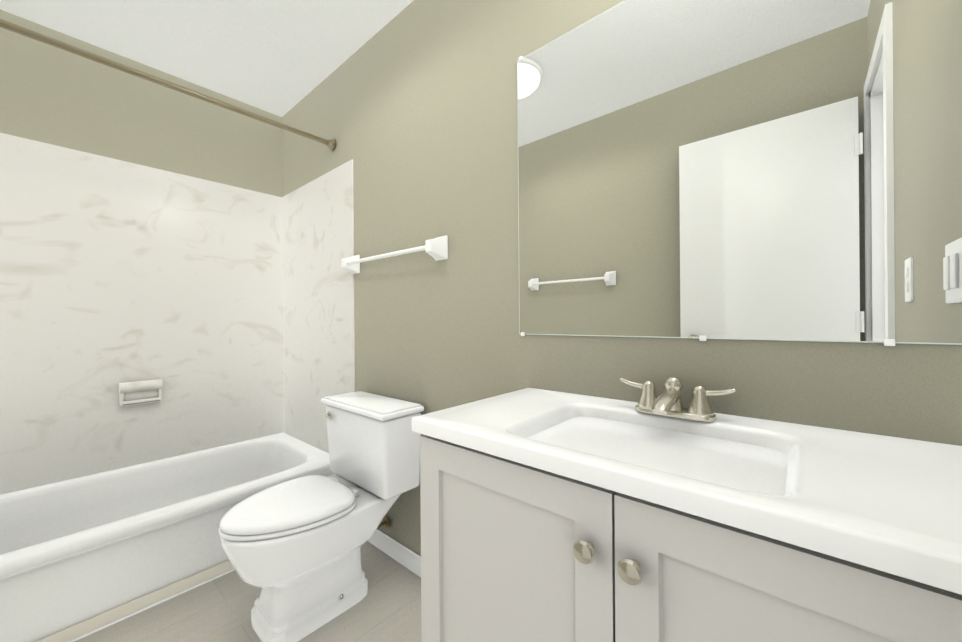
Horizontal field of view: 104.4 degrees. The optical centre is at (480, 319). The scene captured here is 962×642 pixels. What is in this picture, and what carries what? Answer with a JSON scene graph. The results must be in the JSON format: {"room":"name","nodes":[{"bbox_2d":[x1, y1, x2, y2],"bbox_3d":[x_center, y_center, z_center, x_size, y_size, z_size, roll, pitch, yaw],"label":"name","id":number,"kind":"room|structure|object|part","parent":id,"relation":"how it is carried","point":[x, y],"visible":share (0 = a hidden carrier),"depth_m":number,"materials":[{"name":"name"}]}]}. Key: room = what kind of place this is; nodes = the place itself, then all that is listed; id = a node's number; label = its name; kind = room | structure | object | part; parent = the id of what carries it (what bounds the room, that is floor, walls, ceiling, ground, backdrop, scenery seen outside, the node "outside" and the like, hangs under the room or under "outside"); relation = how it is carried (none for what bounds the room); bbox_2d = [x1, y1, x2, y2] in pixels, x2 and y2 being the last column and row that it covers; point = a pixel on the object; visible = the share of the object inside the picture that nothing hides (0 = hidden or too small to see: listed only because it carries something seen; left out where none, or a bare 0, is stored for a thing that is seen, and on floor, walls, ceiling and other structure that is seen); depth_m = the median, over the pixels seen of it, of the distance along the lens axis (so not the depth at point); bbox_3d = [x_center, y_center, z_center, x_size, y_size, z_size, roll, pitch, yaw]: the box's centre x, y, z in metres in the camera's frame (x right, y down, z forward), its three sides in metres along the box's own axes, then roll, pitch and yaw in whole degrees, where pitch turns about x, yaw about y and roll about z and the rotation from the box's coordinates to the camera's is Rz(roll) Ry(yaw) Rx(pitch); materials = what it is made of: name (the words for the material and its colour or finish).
{"room":"bathroom","nodes":[
{"label":"bathroom","id":0,"kind":"room"},
{"bbox_2d":[0,9,281,196],"bbox_3d":[-1.827,-0.129,1.987,0.120,2.430,1.660,0,0,41],"label":"wall","id":1,"kind":"structure","parent":0,"point":[50,94],"depth_m":1.91,"materials":[{"name":"paint"}]},
{"bbox_2d":[0,133,283,494],"bbox_3d":[-1.779,-0.027,1.946,0.006,1.562,1.420,0,0,41],"label":"wall","id":2,"kind":"structure","parent":1,"relation":"attached to","point":[114,273],"depth_m":1.90,"materials":[{"name":"stone"}]},
{"bbox_2d":[119,379,162,406],"bbox_3d":[-1.758,0.377,1.930,0.054,0.118,0.164,0,0,41],"label":"soap shelf","id":3,"kind":"object","parent":2,"relation":"attached to","point":[139,392],"visible":1,"depth_m":1.92,"materials":[{"name":"ceramic"}]},
{"bbox_2d":[0,0,413,116],"bbox_3d":[-0.262,-1.407,0.625,4.286,0.100,1.660,0,0,41],"label":"ceiling","id":4,"kind":"structure","parent":0,"point":[281,58],"depth_m":1.76,"materials":[{"name":"paint"}]},
{"bbox_2d":[75,541,421,641],"bbox_3d":[-0.243,1.123,0.623,4.286,0.100,1.660,0,0,41],"label":"floor","id":5,"kind":"structure","parent":0,"point":[387,608],"depth_m":1.36,"materials":[{"name":"tile"}]},
{"bbox_2d":[0,432,336,641],"bbox_3d":[-1.477,0.915,1.688,0.772,0.336,1.408,0,0,41],"label":"bathtub","id":6,"kind":"object","parent":5,"relation":"on","point":[82,557],"visible":0.9,"depth_m":1.51,"materials":[{"name":"ceramic"}]},
{"bbox_2d":[219,391,423,641],"bbox_3d":[-0.615,0.712,1.431,0.479,0.730,0.654,0,0,41],"label":"toilet","id":7,"kind":"object","parent":5,"relation":"on","point":[292,548],"visible":1,"depth_m":1.35,"materials":[{"name":"ceramic"}]},
{"bbox_3d":[-0.693,0.682,1.342,0.372,0.016,0.418,0,0,41],"label":"seat","id":8,"kind":"part","parent":7,"relation":"part of","materials":[{"name":"plastic"}]},
{"bbox_3d":[-0.694,0.659,1.341,0.368,0.027,0.410,0,0,41],"label":"lid","id":9,"kind":"part","parent":7,"relation":"part of","materials":[{"name":"plastic"}]},
{"bbox_3d":[-0.663,0.422,1.627,0.072,0.026,0.027,0,0,41],"label":"lever","id":10,"kind":"part","parent":7,"relation":"part of","materials":[{"name":"silver metal"}]},
{"bbox_3d":[-0.475,0.364,1.596,0.479,0.024,0.203,0,0,41],"label":"tank lid","id":11,"kind":"part","parent":7,"relation":"part of","materials":[{"name":"ceramic"}]},
{"bbox_3d":[-0.474,0.350,1.597,0.456,0.008,0.183,0,0,41],"label":"tank lid","id":12,"kind":"part","parent":7,"relation":"part of","materials":[{"name":"ceramic"}]},
{"bbox_3d":[-0.470,0.532,1.600,0.462,0.312,0.187,0,0,41],"label":"tank","id":13,"kind":"part","parent":7,"relation":"part of","materials":[{"name":"ceramic"}]},
{"bbox_2d":[412,377,961,641],"bbox_3d":[0.336,0.601,0.733,0.904,0.936,0.486,0,0,41],"label":"bathroom vanity","id":14,"kind":"object","parent":5,"relation":"on","point":[650,515],"visible":1,"depth_m":0.58,"materials":[{"name":"paint"}]},
{"bbox_3d":[0.038,0.615,0.723,0.450,0.696,0.020,0,0,41],"label":"door","id":15,"kind":"part","parent":14,"relation":"part of","materials":[{"name":"paint"}]},
{"bbox_3d":[0.163,0.358,0.581,0.035,0.035,0.030,0,0,41],"label":"knob","id":16,"kind":"part","parent":14,"relation":"part of","materials":[{"name":"silver metal"}]},
{"bbox_3d":[0.216,0.358,0.535,0.035,0.035,0.030,0,0,41],"label":"knob","id":17,"kind":"part","parent":14,"relation":"part of","materials":[{"name":"silver metal"}]},
{"bbox_2d":[620,377,735,421],"bbox_3d":[0.416,0.175,0.830,0.243,0.086,0.144,0,0,41],"label":"faucet","id":18,"kind":"object","parent":14,"relation":"on","point":[668,406],"depth_m":0.83,"materials":[{"name":"silver metal"}]},
{"bbox_3d":[0.376,0.613,0.430,0.436,0.696,0.020,0,0,41],"label":"door","id":19,"kind":"part","parent":14,"relation":"part of","materials":[{"name":"paint"}]},
{"bbox_2d":[282,0,961,555],"bbox_3d":[-0.157,-0.142,1.559,2.966,2.430,0.120,0,0,41],"label":"wall","id":20,"kind":"structure","parent":0,"point":[412,108],"depth_m":1.37,"materials":[{"name":"paint"}]},
{"bbox_2d":[282,159,354,452],"bbox_3d":[-0.982,-0.033,2.191,0.879,1.562,0.006,0,0,41],"label":"wall","id":21,"kind":"structure","parent":20,"relation":"attached to","point":[318,289],"depth_m":2.16,"materials":[{"name":"stone"}]},
{"bbox_2d":[368,529,420,576],"bbox_3d":[-0.241,1.035,1.551,1.065,0.078,0.013,0,0,41],"label":"baseboard","id":22,"kind":"structure","parent":20,"relation":"attached to","point":[398,552],"depth_m":1.66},
{"bbox_2d":[341,235,447,273],"bbox_3d":[-0.417,-0.280,1.656,0.699,0.092,0.074,0,0,41],"label":"towel rail","id":23,"kind":"object","parent":20,"relation":"attached to","point":[436,249],"visible":1,"depth_m":1.50,"materials":[{"name":"white plastic"}]},
{"bbox_2d":[517,0,961,345],"bbox_3d":[0.474,-0.405,0.926,0.928,0.913,0.008,0,0,41],"label":"mirror","id":24,"kind":"object","parent":20,"relation":"attached to","point":[778,170],"visible":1,"depth_m":0.83,"materials":[{"name":"clear glass"}]},
{"bbox_3d":[-1.165,-0.135,0.395,2.966,2.430,0.120,0,0,41],"label":"wall","id":25,"kind":"structure","parent":0,"visible":0},
{"bbox_2d":[0,19,334,149],"bbox_3d":[-1.270,-0.948,1.496,0.060,0.060,1.414,0,0,41],"label":"rail","id":26,"kind":"object","parent":25,"relation":"attached to","point":[37,36],"visible":0.98,"depth_m":1.45,"materials":[{"name":"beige metal"}]}
]}

